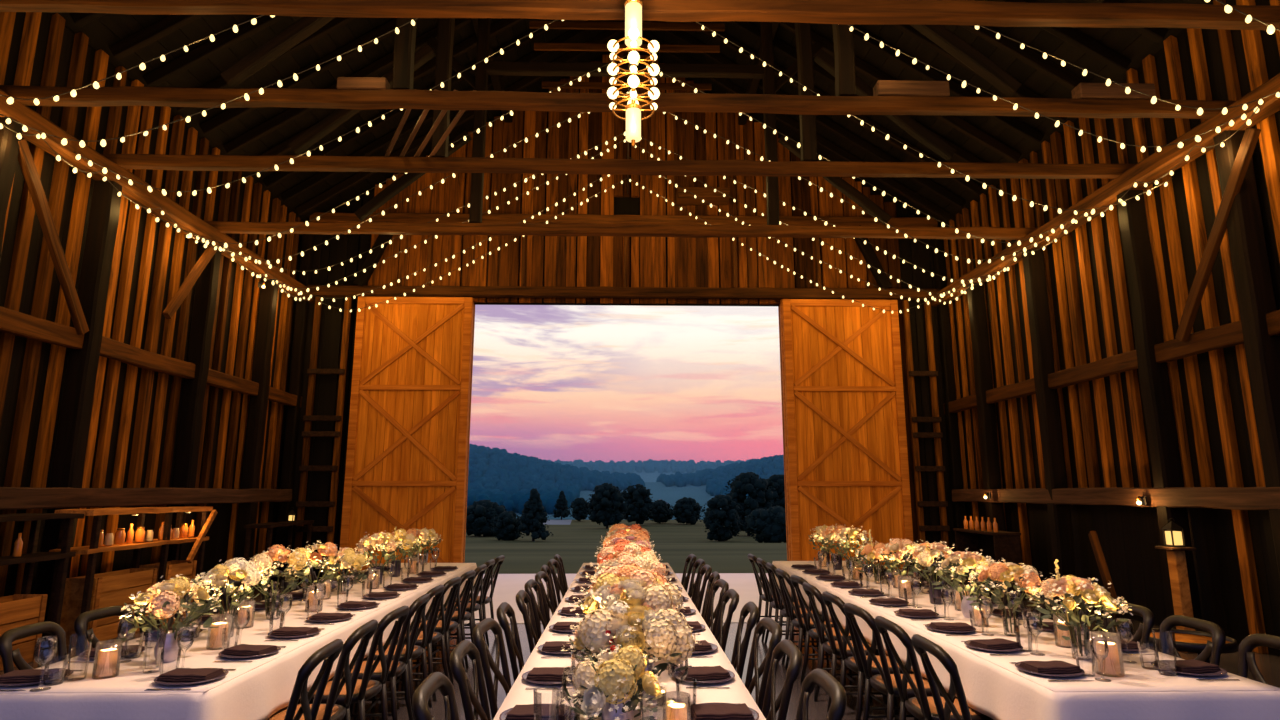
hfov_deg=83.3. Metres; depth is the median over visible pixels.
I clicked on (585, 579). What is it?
folded napkin
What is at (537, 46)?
tie
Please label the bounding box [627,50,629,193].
cable
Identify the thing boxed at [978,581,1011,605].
chair
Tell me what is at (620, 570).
flower arrangement
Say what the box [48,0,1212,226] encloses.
ceiling
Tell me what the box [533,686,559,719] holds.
glass
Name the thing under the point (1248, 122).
string light
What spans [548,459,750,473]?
forest
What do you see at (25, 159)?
brace
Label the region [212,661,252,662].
fork
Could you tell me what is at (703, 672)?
folded napkin
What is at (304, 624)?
fork
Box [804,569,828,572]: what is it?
folded napkin
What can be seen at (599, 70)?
string light
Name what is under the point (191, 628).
wine glass
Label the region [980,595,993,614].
tumbler
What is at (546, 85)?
tie
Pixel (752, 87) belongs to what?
roof purlin
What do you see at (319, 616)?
folded napkin
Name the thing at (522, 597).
chair
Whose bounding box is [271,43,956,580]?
wall
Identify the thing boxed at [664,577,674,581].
folded napkin
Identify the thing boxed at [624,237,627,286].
stud
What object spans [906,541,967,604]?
flower arrangement
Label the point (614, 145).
string light
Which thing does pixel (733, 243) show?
stud
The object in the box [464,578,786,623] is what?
patio
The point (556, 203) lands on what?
string light
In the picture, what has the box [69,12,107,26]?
rafter
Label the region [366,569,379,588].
candle
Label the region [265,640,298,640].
fork
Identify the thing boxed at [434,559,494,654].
chair
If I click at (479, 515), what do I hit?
tree
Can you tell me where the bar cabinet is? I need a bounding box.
[953,528,1024,599]
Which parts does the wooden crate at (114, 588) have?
panel, panel, panel, panel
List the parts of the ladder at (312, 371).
rail, rail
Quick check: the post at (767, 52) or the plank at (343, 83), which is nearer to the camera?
the plank at (343, 83)
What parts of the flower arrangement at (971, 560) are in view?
stem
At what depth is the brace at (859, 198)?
11.24 m
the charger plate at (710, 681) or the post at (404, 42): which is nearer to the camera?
the charger plate at (710, 681)
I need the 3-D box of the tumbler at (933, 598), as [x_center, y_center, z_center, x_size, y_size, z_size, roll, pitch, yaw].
[2.105,1.740,5.053,0.086,0.125,0.086,-8,-13,36]
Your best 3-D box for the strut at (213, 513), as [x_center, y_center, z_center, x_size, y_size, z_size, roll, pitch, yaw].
[-5.843,2.345,9.610,0.052,0.673,0.549,0,-10,-2]
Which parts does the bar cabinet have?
panel, panel, panel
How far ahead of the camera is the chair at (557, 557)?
8.06 m
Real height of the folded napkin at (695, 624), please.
0.028 m
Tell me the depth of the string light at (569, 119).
10.28 m
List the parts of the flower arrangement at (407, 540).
stem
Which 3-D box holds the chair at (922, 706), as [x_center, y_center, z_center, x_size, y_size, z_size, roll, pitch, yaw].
[1.635,1.916,3.991,0.528,0.918,0.454,0,-10,-1]
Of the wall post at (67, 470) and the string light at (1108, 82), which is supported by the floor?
the wall post at (67, 470)
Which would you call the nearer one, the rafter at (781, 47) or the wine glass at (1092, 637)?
the wine glass at (1092, 637)
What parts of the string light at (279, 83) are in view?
bulb, bulb, bulb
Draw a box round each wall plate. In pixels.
[0,89,314,303]
[931,73,1279,306]
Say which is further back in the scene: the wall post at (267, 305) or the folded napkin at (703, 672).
the wall post at (267, 305)
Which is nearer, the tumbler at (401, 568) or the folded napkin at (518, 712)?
the folded napkin at (518, 712)
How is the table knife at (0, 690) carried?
on the tablecloth at (258, 693)
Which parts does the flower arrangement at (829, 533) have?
stem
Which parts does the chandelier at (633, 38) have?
globe, globe, globe, globe, core rod, globe, globe, globe, globe, globe, globe, globe, globe, globe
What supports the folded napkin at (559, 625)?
on the charger plate at (568, 631)
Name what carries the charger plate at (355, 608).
on the tablecloth at (258, 693)
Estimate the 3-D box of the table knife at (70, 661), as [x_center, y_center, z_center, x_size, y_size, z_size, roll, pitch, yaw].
[-2.831,1.551,3.696,0.220,0.006,0.017,0,-10,-1]
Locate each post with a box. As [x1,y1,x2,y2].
[0,117,22,261]
[34,180,121,646]
[167,243,220,560]
[229,279,278,593]
[273,234,313,582]
[393,18,416,89]
[431,18,454,156]
[469,18,490,222]
[760,22,778,224]
[795,22,816,160]
[832,24,854,95]
[932,239,965,546]
[966,283,1005,530]
[1022,249,1079,608]
[1116,190,1203,631]
[1213,130,1279,575]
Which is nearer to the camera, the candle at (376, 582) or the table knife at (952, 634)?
the table knife at (952, 634)
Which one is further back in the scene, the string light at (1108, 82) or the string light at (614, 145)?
the string light at (614, 145)
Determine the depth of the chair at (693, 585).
7.63 m
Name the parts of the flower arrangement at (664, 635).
stem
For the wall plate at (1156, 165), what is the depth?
8.67 m
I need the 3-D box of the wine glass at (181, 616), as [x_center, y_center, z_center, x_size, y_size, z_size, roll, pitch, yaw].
[-2.683,1.550,4.265,0.080,0.213,0.079,0,-10,-1]
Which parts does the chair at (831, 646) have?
leg, frame, leg, seat, seat frame, leg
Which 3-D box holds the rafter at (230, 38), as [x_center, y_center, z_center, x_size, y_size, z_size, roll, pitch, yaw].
[-3.368,-5.673,9.957,6.380,4.239,0.099,0,-10,-1]
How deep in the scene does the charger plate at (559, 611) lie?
5.08 m
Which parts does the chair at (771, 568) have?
frame, leg, leg, seat frame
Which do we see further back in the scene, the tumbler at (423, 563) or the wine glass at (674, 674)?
the tumbler at (423, 563)
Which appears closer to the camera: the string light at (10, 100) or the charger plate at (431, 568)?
the string light at (10, 100)
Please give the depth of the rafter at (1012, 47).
9.83 m
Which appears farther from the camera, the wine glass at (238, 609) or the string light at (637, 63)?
the string light at (637, 63)
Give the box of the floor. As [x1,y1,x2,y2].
[0,579,1279,719]
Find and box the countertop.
[953,528,1020,534]
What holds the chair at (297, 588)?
on the floor
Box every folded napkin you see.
[0,668,66,682]
[82,645,143,656]
[148,627,200,635]
[156,668,224,681]
[202,613,232,620]
[221,644,277,655]
[255,601,277,607]
[270,627,318,635]
[276,592,305,597]
[309,613,351,619]
[338,601,376,607]
[367,591,397,597]
[386,583,416,588]
[403,577,431,581]
[419,571,443,574]
[434,566,456,569]
[505,705,570,719]
[526,667,572,680]
[541,641,580,651]
[552,622,581,629]
[560,607,584,613]
[568,595,585,600]
[574,585,589,589]
[579,577,594,581]
[582,571,594,574]
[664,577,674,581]
[675,607,690,612]
[676,665,730,680]
[686,621,701,628]
[691,703,754,719]
[693,640,712,650]
[792,564,814,567]
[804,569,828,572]
[819,575,843,578]
[833,581,858,585]
[852,589,880,594]
[871,598,905,603]
[898,609,935,615]
[913,581,928,585]
[929,622,973,630]
[968,638,1021,649]
[994,608,1032,615]
[1019,660,1082,673]
[1036,621,1081,629]
[1121,640,1142,648]
[1157,659,1221,672]
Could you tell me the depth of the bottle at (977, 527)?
11.90 m
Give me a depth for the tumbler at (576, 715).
2.70 m
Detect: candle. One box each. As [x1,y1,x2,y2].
[92,639,122,678]
[206,614,232,649]
[235,600,255,628]
[305,585,323,611]
[319,579,331,599]
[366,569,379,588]
[408,557,418,573]
[665,691,690,719]
[818,553,826,566]
[850,561,862,579]
[892,569,903,587]
[897,575,912,598]
[953,584,969,610]
[972,602,988,626]
[1052,613,1077,647]
[1090,631,1124,676]
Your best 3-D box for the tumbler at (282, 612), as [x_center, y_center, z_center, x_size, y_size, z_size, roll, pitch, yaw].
[-2.263,1.635,4.483,0.086,0.125,0.086,-7,-12,33]
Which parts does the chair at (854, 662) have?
frame, leg, leg, seat frame, seat, leg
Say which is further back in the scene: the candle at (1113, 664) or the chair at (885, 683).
the chair at (885, 683)
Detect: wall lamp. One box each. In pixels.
[984,492,990,498]
[1136,496,1147,504]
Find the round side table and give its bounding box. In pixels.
[1136,628,1237,662]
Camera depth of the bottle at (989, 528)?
11.51 m
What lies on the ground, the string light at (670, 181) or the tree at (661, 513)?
the tree at (661, 513)
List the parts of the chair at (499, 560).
seat frame, leg, leg, frame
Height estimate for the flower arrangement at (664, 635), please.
0.397 m
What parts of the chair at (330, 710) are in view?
seat, seat frame, leg, frame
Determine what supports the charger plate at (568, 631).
on the tablecloth at (737, 692)
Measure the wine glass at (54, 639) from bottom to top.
0.221 m
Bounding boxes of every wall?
[0,12,301,598]
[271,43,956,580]
[944,0,1279,656]
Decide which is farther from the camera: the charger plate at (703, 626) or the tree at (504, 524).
the tree at (504, 524)
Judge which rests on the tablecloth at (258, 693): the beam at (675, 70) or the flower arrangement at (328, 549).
the flower arrangement at (328, 549)
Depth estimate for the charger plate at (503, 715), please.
2.79 m
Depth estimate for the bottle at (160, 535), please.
9.01 m
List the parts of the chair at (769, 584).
leg, frame, leg, seat frame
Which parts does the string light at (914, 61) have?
bulb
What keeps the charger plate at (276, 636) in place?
on the tablecloth at (258, 693)
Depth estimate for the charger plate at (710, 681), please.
3.31 m
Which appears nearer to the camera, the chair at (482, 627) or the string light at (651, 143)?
the chair at (482, 627)
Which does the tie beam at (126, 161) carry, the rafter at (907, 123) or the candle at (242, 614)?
the rafter at (907, 123)
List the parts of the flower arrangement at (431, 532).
stem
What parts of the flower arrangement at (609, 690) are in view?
stem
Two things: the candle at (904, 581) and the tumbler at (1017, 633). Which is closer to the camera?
the tumbler at (1017, 633)
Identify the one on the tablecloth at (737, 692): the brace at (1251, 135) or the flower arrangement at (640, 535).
the flower arrangement at (640, 535)
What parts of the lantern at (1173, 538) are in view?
corner post, corner post, glass panel, corner post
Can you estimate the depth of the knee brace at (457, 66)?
11.64 m
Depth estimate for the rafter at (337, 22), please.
10.35 m
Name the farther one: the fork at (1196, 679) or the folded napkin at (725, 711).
the fork at (1196, 679)
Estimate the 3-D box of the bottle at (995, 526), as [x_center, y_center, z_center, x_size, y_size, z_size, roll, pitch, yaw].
[5.598,2.600,11.342,0.068,0.220,0.066,0,-10,-1]
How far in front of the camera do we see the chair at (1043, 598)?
5.52 m
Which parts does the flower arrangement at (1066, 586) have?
stem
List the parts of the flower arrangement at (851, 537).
stem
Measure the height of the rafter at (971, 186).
4.253 m
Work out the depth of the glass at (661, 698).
2.41 m
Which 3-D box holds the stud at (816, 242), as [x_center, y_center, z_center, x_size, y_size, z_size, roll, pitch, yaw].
[3.597,-2.064,14.595,0.080,1.310,0.167,0,-10,-1]
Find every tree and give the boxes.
[466,500,506,536]
[489,511,521,540]
[513,488,552,540]
[550,491,571,519]
[569,498,589,520]
[586,483,627,528]
[620,484,654,523]
[648,500,672,523]
[670,497,702,524]
[699,494,744,540]
[725,472,773,535]
[742,506,786,542]
[766,474,784,507]
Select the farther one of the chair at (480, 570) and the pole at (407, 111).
the pole at (407, 111)
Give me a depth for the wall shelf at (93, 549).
8.34 m
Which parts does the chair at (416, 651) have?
leg, seat frame, seat, leg, leg, frame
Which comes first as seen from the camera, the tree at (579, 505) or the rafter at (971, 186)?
the rafter at (971, 186)
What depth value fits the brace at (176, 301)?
10.13 m
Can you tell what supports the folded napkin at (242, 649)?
on the charger plate at (279, 648)
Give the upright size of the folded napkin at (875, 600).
0.028 m
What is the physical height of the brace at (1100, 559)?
1.009 m
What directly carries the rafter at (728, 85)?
attached to the ceiling
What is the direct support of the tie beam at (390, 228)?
on the wall plate at (138, 193)
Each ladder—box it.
[292,296,351,581]
[902,300,950,580]
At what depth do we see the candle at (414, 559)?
7.77 m
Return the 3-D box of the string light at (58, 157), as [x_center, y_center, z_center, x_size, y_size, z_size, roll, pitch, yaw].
[-6.306,-1.770,10.253,0.094,0.263,7.205,0,-10,-1]
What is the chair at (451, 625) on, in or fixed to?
on the floor
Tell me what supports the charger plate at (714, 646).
on the tablecloth at (737, 692)
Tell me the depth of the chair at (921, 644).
3.45 m
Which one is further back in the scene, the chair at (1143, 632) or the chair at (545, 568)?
the chair at (545, 568)
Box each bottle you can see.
[12,533,22,556]
[98,530,103,546]
[126,524,133,542]
[158,522,163,539]
[188,520,194,536]
[963,516,967,528]
[969,516,973,529]
[975,517,979,529]
[981,517,985,530]
[987,517,991,531]
[993,518,997,531]
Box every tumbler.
[44,653,68,685]
[124,632,144,658]
[160,647,181,674]
[185,616,201,638]
[222,627,239,650]
[269,611,284,631]
[307,599,319,616]
[337,589,348,604]
[362,580,372,595]
[383,573,392,587]
[401,568,409,580]
[416,562,424,574]
[560,689,580,719]
[571,653,574,677]
[667,658,683,675]
[676,679,696,704]
[827,562,834,573]
[842,567,850,580]
[859,573,868,587]
[879,580,889,595]
[904,588,914,605]
[920,578,929,593]
[933,598,945,617]
[947,586,953,602]
[969,610,983,632]
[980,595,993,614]
[1014,626,1031,651]
[1021,607,1035,628]
[1074,646,1094,676]
[1137,640,1157,669]
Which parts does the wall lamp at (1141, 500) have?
plate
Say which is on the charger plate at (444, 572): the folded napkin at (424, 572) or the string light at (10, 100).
the folded napkin at (424, 572)
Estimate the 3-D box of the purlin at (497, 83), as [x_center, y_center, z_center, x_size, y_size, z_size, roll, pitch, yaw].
[-2.578,-6.527,7.080,0.181,0.202,16.280,0,-10,-1]
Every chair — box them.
[0,621,66,673]
[74,606,134,652]
[134,602,180,635]
[183,585,220,618]
[219,578,253,611]
[259,570,288,599]
[268,619,377,719]
[284,639,343,719]
[285,566,311,591]
[300,606,409,719]
[307,560,327,583]
[331,560,346,576]
[338,594,429,719]
[353,585,444,719]
[379,577,460,701]
[401,570,475,683]
[412,672,458,719]
[420,564,486,668]
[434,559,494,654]
[449,555,504,644]
[449,640,490,719]
[472,618,511,719]
[496,602,523,681]
[516,590,538,653]
[524,579,546,638]
[535,571,555,624]
[541,565,557,608]
[548,559,564,605]
[554,554,567,593]
[681,554,695,591]
[688,559,704,602]
[694,564,711,612]
[701,571,719,620]
[705,579,728,636]
[715,589,738,652]
[731,601,758,679]
[745,617,781,711]
[748,554,790,640]
[757,558,814,651]
[762,639,801,719]
[766,562,828,663]
[776,568,841,668]
[790,575,865,695]
[796,668,846,719]
[802,582,886,714]
[822,591,918,719]
[843,603,941,719]
[874,616,991,719]
[890,556,909,574]
[908,559,929,580]
[911,634,971,719]
[927,562,950,585]
[955,569,978,594]
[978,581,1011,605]
[1015,584,1048,615]
[1048,593,1090,626]
[1102,602,1154,648]
[1159,615,1225,666]
[1238,633,1279,683]
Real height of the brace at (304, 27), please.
1.488 m
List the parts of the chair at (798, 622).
leg, frame, leg, seat frame, seat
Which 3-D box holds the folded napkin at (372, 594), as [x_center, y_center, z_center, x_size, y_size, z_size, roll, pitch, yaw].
[-2.143,1.952,5.995,0.230,0.028,0.155,3,-11,-14]
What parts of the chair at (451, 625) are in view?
seat, seat frame, leg, frame, leg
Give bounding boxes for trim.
[462,302,474,562]
[483,573,768,578]
[778,299,790,560]
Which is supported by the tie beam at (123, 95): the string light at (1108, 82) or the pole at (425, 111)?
the pole at (425, 111)
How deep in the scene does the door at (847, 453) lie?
13.93 m
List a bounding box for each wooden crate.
[0,594,47,670]
[60,568,157,645]
[139,560,196,624]
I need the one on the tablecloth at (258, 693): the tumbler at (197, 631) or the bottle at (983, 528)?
the tumbler at (197, 631)
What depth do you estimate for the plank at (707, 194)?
14.39 m
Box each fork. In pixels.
[144,689,190,690]
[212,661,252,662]
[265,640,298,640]
[304,624,333,624]
[686,687,729,688]
[1196,679,1239,680]
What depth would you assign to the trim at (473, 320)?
13.97 m
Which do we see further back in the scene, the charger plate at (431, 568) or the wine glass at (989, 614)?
the charger plate at (431, 568)
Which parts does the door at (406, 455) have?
rail, rail, rail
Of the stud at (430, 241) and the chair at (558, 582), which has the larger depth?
the stud at (430, 241)
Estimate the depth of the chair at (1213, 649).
4.03 m
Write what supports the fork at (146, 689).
on the tablecloth at (258, 693)
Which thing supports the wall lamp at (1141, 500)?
attached to the wall rail at (1233, 498)
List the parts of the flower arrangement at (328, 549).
stem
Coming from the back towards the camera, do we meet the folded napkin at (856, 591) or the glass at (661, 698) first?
the folded napkin at (856, 591)
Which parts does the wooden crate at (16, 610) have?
panel, panel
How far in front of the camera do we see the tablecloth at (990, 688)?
3.50 m
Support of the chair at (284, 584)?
on the floor
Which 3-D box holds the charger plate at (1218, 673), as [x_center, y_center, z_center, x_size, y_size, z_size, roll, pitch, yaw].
[2.684,1.513,3.524,0.300,0.019,0.300,0,-10,-1]
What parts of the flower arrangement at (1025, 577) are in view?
stem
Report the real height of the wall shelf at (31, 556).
1.413 m
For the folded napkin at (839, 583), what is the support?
on the charger plate at (830, 583)
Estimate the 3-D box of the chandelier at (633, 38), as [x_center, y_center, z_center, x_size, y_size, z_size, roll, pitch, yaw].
[-0.051,-3.588,5.823,0.328,4.000,0.328,-9,-14,40]
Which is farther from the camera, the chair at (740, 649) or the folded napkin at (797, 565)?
the folded napkin at (797, 565)
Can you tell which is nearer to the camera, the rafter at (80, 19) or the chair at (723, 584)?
the chair at (723, 584)
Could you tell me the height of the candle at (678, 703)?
0.150 m
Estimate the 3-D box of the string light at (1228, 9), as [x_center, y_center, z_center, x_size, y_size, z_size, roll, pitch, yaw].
[3.056,-3.676,5.520,6.225,2.852,0.251,0,-10,-1]
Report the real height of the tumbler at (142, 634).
0.125 m
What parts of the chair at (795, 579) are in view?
leg, frame, leg, seat frame, seat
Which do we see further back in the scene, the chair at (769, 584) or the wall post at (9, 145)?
the chair at (769, 584)
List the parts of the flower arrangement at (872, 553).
stem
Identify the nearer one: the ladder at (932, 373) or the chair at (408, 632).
the chair at (408, 632)
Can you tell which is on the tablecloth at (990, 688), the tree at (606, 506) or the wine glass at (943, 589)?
the wine glass at (943, 589)
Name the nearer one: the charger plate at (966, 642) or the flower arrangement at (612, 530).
the charger plate at (966, 642)
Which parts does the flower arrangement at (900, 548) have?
stem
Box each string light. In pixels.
[0,15,274,104]
[0,18,417,147]
[0,122,304,300]
[74,20,563,195]
[151,55,626,247]
[193,91,628,264]
[237,132,625,274]
[256,139,625,291]
[274,175,609,301]
[297,178,626,311]
[628,156,969,301]
[629,178,949,313]
[635,145,990,297]
[636,62,1087,246]
[641,137,1012,283]
[663,112,1049,263]
[697,22,1172,214]
[849,25,1258,151]
[939,107,1258,304]
[975,26,1279,114]
[1204,0,1279,33]
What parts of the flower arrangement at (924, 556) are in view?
stem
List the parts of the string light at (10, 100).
bulb, bulb, bulb, bulb, bulb, bulb, bulb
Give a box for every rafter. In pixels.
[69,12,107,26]
[109,15,203,60]
[143,15,286,86]
[176,17,357,112]
[199,18,419,135]
[223,18,471,154]
[248,18,524,172]
[263,19,566,188]
[280,20,606,202]
[295,30,624,215]
[642,30,950,221]
[648,21,965,208]
[687,22,982,195]
[727,21,996,179]
[779,22,1021,162]
[814,49,956,160]
[831,24,1043,144]
[891,24,1066,122]
[909,24,1020,96]
[960,25,1086,89]
[1189,0,1205,3]
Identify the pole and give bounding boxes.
[385,89,415,156]
[399,89,435,156]
[414,90,457,156]
[429,90,475,156]
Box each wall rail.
[0,306,301,406]
[0,487,291,509]
[944,310,1279,413]
[952,487,1279,509]
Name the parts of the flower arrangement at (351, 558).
stem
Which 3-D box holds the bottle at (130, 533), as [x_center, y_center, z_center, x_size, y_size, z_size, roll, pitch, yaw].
[-5.991,2.039,8.467,0.068,0.220,0.066,0,-10,-1]
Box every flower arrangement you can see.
[118,574,222,662]
[189,557,270,636]
[245,545,311,619]
[285,540,344,588]
[320,547,369,593]
[354,532,402,584]
[377,527,418,576]
[396,528,433,560]
[407,528,442,564]
[561,600,700,696]
[562,644,666,719]
[570,568,684,638]
[579,563,673,598]
[586,553,666,582]
[590,543,661,569]
[595,534,656,553]
[595,539,660,561]
[600,529,653,546]
[601,524,650,539]
[808,524,838,563]
[818,524,855,569]
[831,526,873,566]
[855,530,899,583]
[878,538,930,575]
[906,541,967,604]
[932,548,997,617]
[966,558,1043,636]
[1028,559,1131,660]
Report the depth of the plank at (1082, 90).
7.53 m
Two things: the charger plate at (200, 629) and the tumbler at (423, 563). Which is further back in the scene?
the tumbler at (423, 563)
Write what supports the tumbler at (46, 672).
on the tablecloth at (258, 693)
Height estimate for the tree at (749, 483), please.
10.391 m
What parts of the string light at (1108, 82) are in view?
bulb, bulb, bulb, bulb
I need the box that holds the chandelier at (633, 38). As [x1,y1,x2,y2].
[607,0,659,146]
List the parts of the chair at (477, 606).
seat frame, leg, leg, frame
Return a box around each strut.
[186,510,217,562]
[353,234,392,285]
[855,225,891,288]
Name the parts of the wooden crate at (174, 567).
panel, panel, panel, panel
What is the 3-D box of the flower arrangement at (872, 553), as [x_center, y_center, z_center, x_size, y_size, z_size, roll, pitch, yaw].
[2.282,1.897,6.962,0.402,0.505,0.584,0,-10,1]
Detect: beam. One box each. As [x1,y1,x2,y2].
[0,0,1279,29]
[0,85,1234,118]
[101,154,1134,178]
[205,221,1036,239]
[307,285,940,299]
[310,212,937,226]
[485,61,763,78]
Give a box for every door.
[338,296,472,573]
[782,299,915,575]
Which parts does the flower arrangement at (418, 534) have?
stem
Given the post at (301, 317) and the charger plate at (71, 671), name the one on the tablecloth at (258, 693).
the charger plate at (71, 671)
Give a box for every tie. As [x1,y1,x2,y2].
[529,21,724,30]
[534,43,719,52]
[542,82,711,89]
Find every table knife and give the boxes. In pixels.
[0,690,25,691]
[70,661,92,662]
[525,688,573,689]
[541,656,570,657]
[946,634,979,635]
[989,654,1028,655]
[1048,680,1094,681]
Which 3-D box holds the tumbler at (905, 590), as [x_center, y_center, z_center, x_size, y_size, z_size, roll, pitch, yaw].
[2.093,1.837,5.584,0.086,0.125,0.086,2,-11,-10]
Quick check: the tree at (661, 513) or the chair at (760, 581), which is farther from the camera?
the tree at (661, 513)
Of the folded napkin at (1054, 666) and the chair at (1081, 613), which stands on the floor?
the chair at (1081, 613)
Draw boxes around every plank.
[336,77,389,89]
[873,80,949,96]
[1071,83,1155,98]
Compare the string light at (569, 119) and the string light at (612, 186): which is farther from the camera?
the string light at (612, 186)
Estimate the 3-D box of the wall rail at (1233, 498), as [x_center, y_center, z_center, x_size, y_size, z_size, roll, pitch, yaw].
[6.124,1.113,5.728,0.140,0.241,16.000,0,-10,-1]
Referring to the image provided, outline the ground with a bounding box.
[464,465,786,573]
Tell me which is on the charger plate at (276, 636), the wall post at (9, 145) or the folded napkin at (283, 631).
the folded napkin at (283, 631)
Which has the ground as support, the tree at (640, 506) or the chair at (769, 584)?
the tree at (640, 506)
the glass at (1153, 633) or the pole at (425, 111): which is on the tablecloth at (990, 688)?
the glass at (1153, 633)
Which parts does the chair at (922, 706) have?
leg, frame, seat, seat frame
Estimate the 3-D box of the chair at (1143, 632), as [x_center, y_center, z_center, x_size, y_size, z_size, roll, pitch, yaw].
[2.916,2.016,4.540,0.528,0.918,0.454,0,-10,0]
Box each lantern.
[287,507,295,521]
[1161,518,1185,546]
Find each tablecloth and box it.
[0,563,477,719]
[493,563,765,719]
[768,561,1279,719]
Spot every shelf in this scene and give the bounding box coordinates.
[0,513,83,655]
[43,507,212,648]
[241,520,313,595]
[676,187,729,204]
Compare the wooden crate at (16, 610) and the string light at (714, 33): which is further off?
the string light at (714, 33)
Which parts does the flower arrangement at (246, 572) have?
stem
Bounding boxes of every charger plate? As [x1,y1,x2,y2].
[0,669,73,685]
[78,646,143,658]
[148,629,202,637]
[154,668,228,684]
[218,645,280,658]
[268,629,320,637]
[306,614,352,621]
[337,603,378,609]
[362,593,399,598]
[384,586,417,589]
[402,579,433,582]
[417,572,446,576]
[431,568,457,570]
[499,704,572,719]
[522,667,571,684]
[537,644,580,654]
[549,624,574,632]
[558,609,584,615]
[671,666,734,683]
[679,608,695,614]
[691,643,717,653]
[691,702,758,719]
[692,624,705,631]
[802,571,830,573]
[815,576,845,580]
[830,583,862,587]
[848,590,883,595]
[869,600,908,605]
[894,610,938,617]
[925,624,975,632]
[964,639,1022,651]
[989,611,1032,617]
[1015,661,1084,676]
[1031,623,1083,631]
[1083,641,1146,651]
[1151,660,1226,675]
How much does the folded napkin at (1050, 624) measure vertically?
0.028 m
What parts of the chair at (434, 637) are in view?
seat frame, seat, leg, frame, leg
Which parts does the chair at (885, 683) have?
leg, frame, leg, seat, seat frame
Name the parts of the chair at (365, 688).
seat frame, seat, leg, leg, frame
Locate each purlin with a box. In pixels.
[471,18,512,122]
[738,22,778,124]
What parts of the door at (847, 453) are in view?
rail, rail, rail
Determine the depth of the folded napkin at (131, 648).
3.84 m
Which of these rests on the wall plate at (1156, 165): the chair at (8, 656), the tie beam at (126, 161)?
the tie beam at (126, 161)
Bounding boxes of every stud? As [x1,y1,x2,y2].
[425,235,433,285]
[521,222,526,285]
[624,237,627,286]
[731,224,736,287]
[814,238,821,287]
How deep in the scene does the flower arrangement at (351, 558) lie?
6.22 m
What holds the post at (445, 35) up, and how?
on the tie beam at (126, 161)
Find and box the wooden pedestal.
[1155,546,1195,652]
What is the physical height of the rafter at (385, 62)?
4.248 m
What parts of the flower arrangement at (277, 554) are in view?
stem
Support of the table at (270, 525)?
on the floor
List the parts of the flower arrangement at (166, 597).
stem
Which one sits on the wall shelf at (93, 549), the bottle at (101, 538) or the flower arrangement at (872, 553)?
the bottle at (101, 538)
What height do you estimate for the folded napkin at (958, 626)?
0.028 m
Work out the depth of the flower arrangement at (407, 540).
7.46 m
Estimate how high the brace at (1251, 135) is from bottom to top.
1.925 m
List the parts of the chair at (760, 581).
frame, leg, leg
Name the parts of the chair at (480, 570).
seat frame, seat, leg, leg, frame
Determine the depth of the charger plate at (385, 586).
6.41 m
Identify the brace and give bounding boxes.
[18,139,88,334]
[162,240,219,318]
[220,17,334,87]
[288,44,434,154]
[354,130,471,221]
[426,36,474,88]
[775,41,822,92]
[778,133,891,224]
[1088,531,1122,617]
[1175,128,1260,341]
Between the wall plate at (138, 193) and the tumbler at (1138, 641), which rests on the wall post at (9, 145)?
the wall plate at (138, 193)
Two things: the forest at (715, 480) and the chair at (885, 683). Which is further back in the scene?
the forest at (715, 480)
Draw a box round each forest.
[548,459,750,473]
[656,455,783,498]
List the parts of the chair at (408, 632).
leg, seat frame, seat, leg, leg, frame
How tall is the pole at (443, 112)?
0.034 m
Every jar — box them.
[104,533,113,544]
[114,528,125,543]
[134,527,144,541]
[145,530,153,540]
[171,528,179,538]
[179,524,188,537]
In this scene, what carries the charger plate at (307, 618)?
on the tablecloth at (258, 693)
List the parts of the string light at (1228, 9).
bulb, bulb, bulb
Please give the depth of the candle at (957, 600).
5.33 m
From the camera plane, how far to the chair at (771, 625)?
3.94 m
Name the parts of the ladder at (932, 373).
rail, rail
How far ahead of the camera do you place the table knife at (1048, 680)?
3.33 m
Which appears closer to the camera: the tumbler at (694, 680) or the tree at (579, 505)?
the tumbler at (694, 680)
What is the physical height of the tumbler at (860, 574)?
0.125 m
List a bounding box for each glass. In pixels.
[29,636,57,691]
[66,633,93,680]
[117,617,135,662]
[142,627,167,672]
[177,626,194,667]
[180,602,194,641]
[229,591,242,607]
[234,607,249,644]
[268,581,279,611]
[278,594,291,628]
[299,573,310,600]
[314,583,325,614]
[343,575,353,591]
[367,568,375,593]
[387,564,394,575]
[404,557,411,568]
[419,554,425,564]
[432,548,438,566]
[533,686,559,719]
[561,666,581,719]
[573,636,586,689]
[639,689,665,719]
[671,655,688,682]
[818,551,823,561]
[831,553,838,574]
[846,559,854,581]
[864,564,873,588]
[886,572,894,597]
[911,579,921,607]
[912,566,921,591]
[941,588,953,619]
[969,580,980,595]
[978,598,993,635]
[1009,592,1021,624]
[1026,612,1044,655]
[1090,635,1110,681]
[1116,618,1136,663]
[1152,629,1177,675]
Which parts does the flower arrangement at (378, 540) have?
stem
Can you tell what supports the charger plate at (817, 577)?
on the tablecloth at (990, 688)

